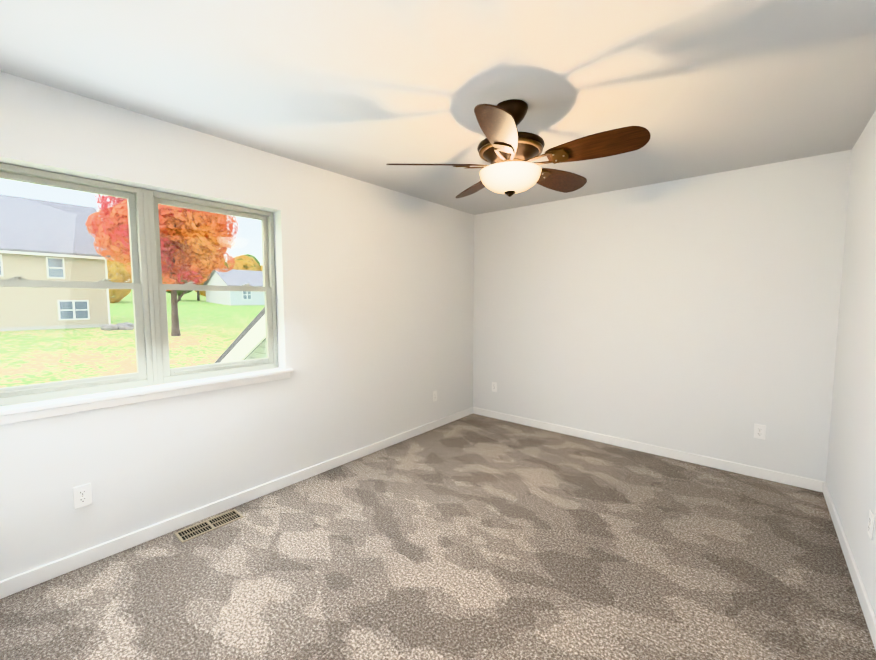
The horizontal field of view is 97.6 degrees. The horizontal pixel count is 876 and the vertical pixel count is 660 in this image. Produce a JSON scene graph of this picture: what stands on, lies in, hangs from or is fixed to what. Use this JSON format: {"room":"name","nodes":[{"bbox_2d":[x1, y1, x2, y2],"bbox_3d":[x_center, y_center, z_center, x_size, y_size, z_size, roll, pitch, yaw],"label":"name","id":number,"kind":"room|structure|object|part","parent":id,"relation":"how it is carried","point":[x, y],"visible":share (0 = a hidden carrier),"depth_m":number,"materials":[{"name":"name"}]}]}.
{"room":"empty bedroom","nodes":[
{"label":"empty bedroom","id":0,"kind":"room"},
{"bbox_2d":[0,71,473,580],"bbox_3d":[-0.933,-0.062,3.242,0.200,2.440,4.040,4,6,40],"label":"wall","id":1,"kind":"structure","parent":0,"point":[374,299],"depth_m":2.72,"materials":[{"name":"white paint"}]},
{"bbox_2d":[73,483,91,508],"bbox_3d":[-1.872,0.875,2.021,0.008,0.115,0.070,4,6,40],"label":"electrical outlet","id":2,"kind":"object","parent":1,"relation":"attached to","point":[82,495],"visible":1,"depth_m":2.02,"materials":[{"name":"white plastic"}]},
{"bbox_2d":[0,163,277,405],"bbox_3d":[-1.730,-0.250,2.334,0.088,1.161,1.502,4,6,40],"label":"window","id":3,"kind":"structure","parent":1,"relation":"in","point":[150,307],"depth_m":2.27,"materials":[{"name":"grey plastic"}]},
{"bbox_2d":[9,276,26,279],"bbox_3d":[-2.071,-0.257,1.891,0.047,0.020,0.060,4,6,40],"label":"lock","id":4,"kind":"object","parent":3,"relation":"attached to","point":[17,277],"depth_m":1.89,"materials":[{"name":"grey plastic"}]},
{"bbox_2d":[97,279,111,281],"bbox_3d":[-1.861,-0.276,2.142,0.047,0.020,0.060,4,6,40],"label":"lock","id":5,"kind":"object","parent":3,"relation":"attached to","point":[103,280],"depth_m":2.14,"materials":[{"name":"grey plastic"}]},
{"bbox_2d":[0,372,289,424],"bbox_3d":[-1.617,0.381,2.286,0.014,0.046,1.570,4,6,40],"label":"apron","id":6,"kind":"object","parent":1,"relation":"attached to","point":[34,415],"visible":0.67,"depth_m":2.14,"materials":[{"name":"white wood"}]},
{"bbox_2d":[0,368,292,415],"bbox_3d":[-1.651,0.345,2.312,0.135,0.022,1.600,4,6,40],"label":"window sill","id":7,"kind":"structure","parent":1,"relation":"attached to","point":[47,404],"depth_m":2.16,"materials":[{"name":"white wood"}]},
{"bbox_2d":[0,407,472,598],"bbox_3d":[-0.852,1.119,3.262,0.013,0.083,4.040,4,6,40],"label":"baseboard","id":8,"kind":"structure","parent":1,"relation":"attached to","point":[31,578],"depth_m":2.39,"materials":[{"name":"white wood"}]},
{"bbox_2d":[433,391,436,401],"bbox_3d":[-0.033,0.727,4.220,0.008,0.115,0.070,4,6,40],"label":"electrical outlet","id":9,"kind":"object","parent":1,"relation":"attached to","point":[434,395],"visible":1,"depth_m":4.22,"materials":[{"name":"white plastic"}]},
{"bbox_2d":[0,414,875,659],"bbox_3d":[0.345,1.295,2.275,3.530,0.120,4.440,4,6,40],"label":"floor","id":10,"kind":"structure","parent":0,"point":[474,537],"depth_m":1.99,"materials":[{"name":"carpet"}]},
{"bbox_2d":[174,509,243,542],"bbox_3d":[-1.428,1.222,2.407,0.140,0.006,0.350,4,6,40],"label":"air vent register","id":11,"kind":"object","parent":10,"relation":"on","point":[199,529],"visible":1,"depth_m":2.40,"materials":[{"name":"beige paint"}]},
{"bbox_2d":[0,0,875,214],"bbox_3d":[0.345,-1.258,2.083,3.530,0.120,4.440,4,6,40],"label":"ceiling","id":12,"kind":"structure","parent":0,"point":[367,91],"depth_m":1.77,"materials":[{"name":"grey paint"}]},
{"bbox_2d":[386,99,650,197],"bbox_3d":[0.436,-0.962,2.070,1.256,0.468,1.281,4,6,40],"label":"fan","id":13,"kind":"object","parent":12,"relation":"hanging from","point":[507,151],"visible":1,"depth_m":1.95,"materials":[{"name":"brown wood"}]},
{"bbox_3d":[0.393,-0.807,2.096,0.332,0.106,0.332,4,6,40],"label":"lamp shade","id":14,"kind":"part","parent":13,"relation":"part of","materials":[{"name":"white glass"}]},
{"bbox_2d":[473,150,851,481],"bbox_3d":[1.703,-0.104,3.802,3.530,2.440,0.200,4,6,40],"label":"wall","id":15,"kind":"structure","parent":0,"point":[698,315],"depth_m":3.34,"materials":[{"name":"white paint"}]},
{"bbox_2d":[492,382,496,391],"bbox_3d":[0.673,0.682,4.587,0.070,0.115,0.008,4,6,40],"label":"electrical outlet","id":16,"kind":"object","parent":15,"relation":"attached to","point":[494,386],"visible":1,"depth_m":4.58,"materials":[{"name":"white plastic"}]},
{"bbox_2d":[473,407,822,491],"bbox_3d":[1.635,1.078,3.809,3.104,0.083,0.013,4,6,40],"label":"baseboard","id":17,"kind":"structure","parent":15,"relation":"attached to","point":[785,478],"depth_m":3.43,"materials":[{"name":"white wood"}]},
{"bbox_2d":[754,424,765,439],"bbox_3d":[2.543,0.804,3.032,0.070,0.115,0.008,4,6,40],"label":"electrical outlet","id":18,"kind":"object","parent":15,"relation":"attached to","point":[759,431],"visible":1,"depth_m":3.03,"materials":[{"name":"white plastic"}]},
{"bbox_2d":[826,111,875,616],"bbox_3d":[1.560,0.104,1.039,0.200,2.440,4.240,4,6,40],"label":"wall","id":19,"kind":"structure","parent":0,"point":[851,474],"depth_m":2.15,"materials":[{"name":"white paint"}]},
{"bbox_2d":[823,482,875,649],"bbox_3d":[1.542,1.268,1.272,0.013,0.083,4.040,4,6,40],"label":"baseboard","id":20,"kind":"structure","parent":19,"relation":"attached to","point":[867,609],"depth_m":1.92,"materials":[{"name":"white wood"}]},
{"bbox_2d":[867,509,874,539],"bbox_3d":[1.954,0.879,1.734,0.008,0.115,0.070,4,6,40],"label":"electrical outlet","id":21,"kind":"object","parent":19,"relation":"attached to","point":[870,524],"visible":1,"depth_m":1.72,"materials":[{"name":"white plastic"}]},
{"label":"outside","id":22,"kind":"structure","parent":0,"visible":0},
{"bbox_2d":[0,194,265,405],"bbox_3d":[-51.037,-9.977,54.826,156.000,20.988,200.000,4,6,40],"label":"scenery","id":23,"kind":"structure","parent":22,"point":[116,359],"depth_m":27.79,"materials":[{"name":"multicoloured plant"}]},
{"bbox_3d":[-19.351,-8.128,27.592,9.704,10.668,8.778,4,6,40],"label":"tree crown","id":24,"kind":"part","parent":23,"relation":"part of","materials":[{"name":"orange plant"}]}
]}

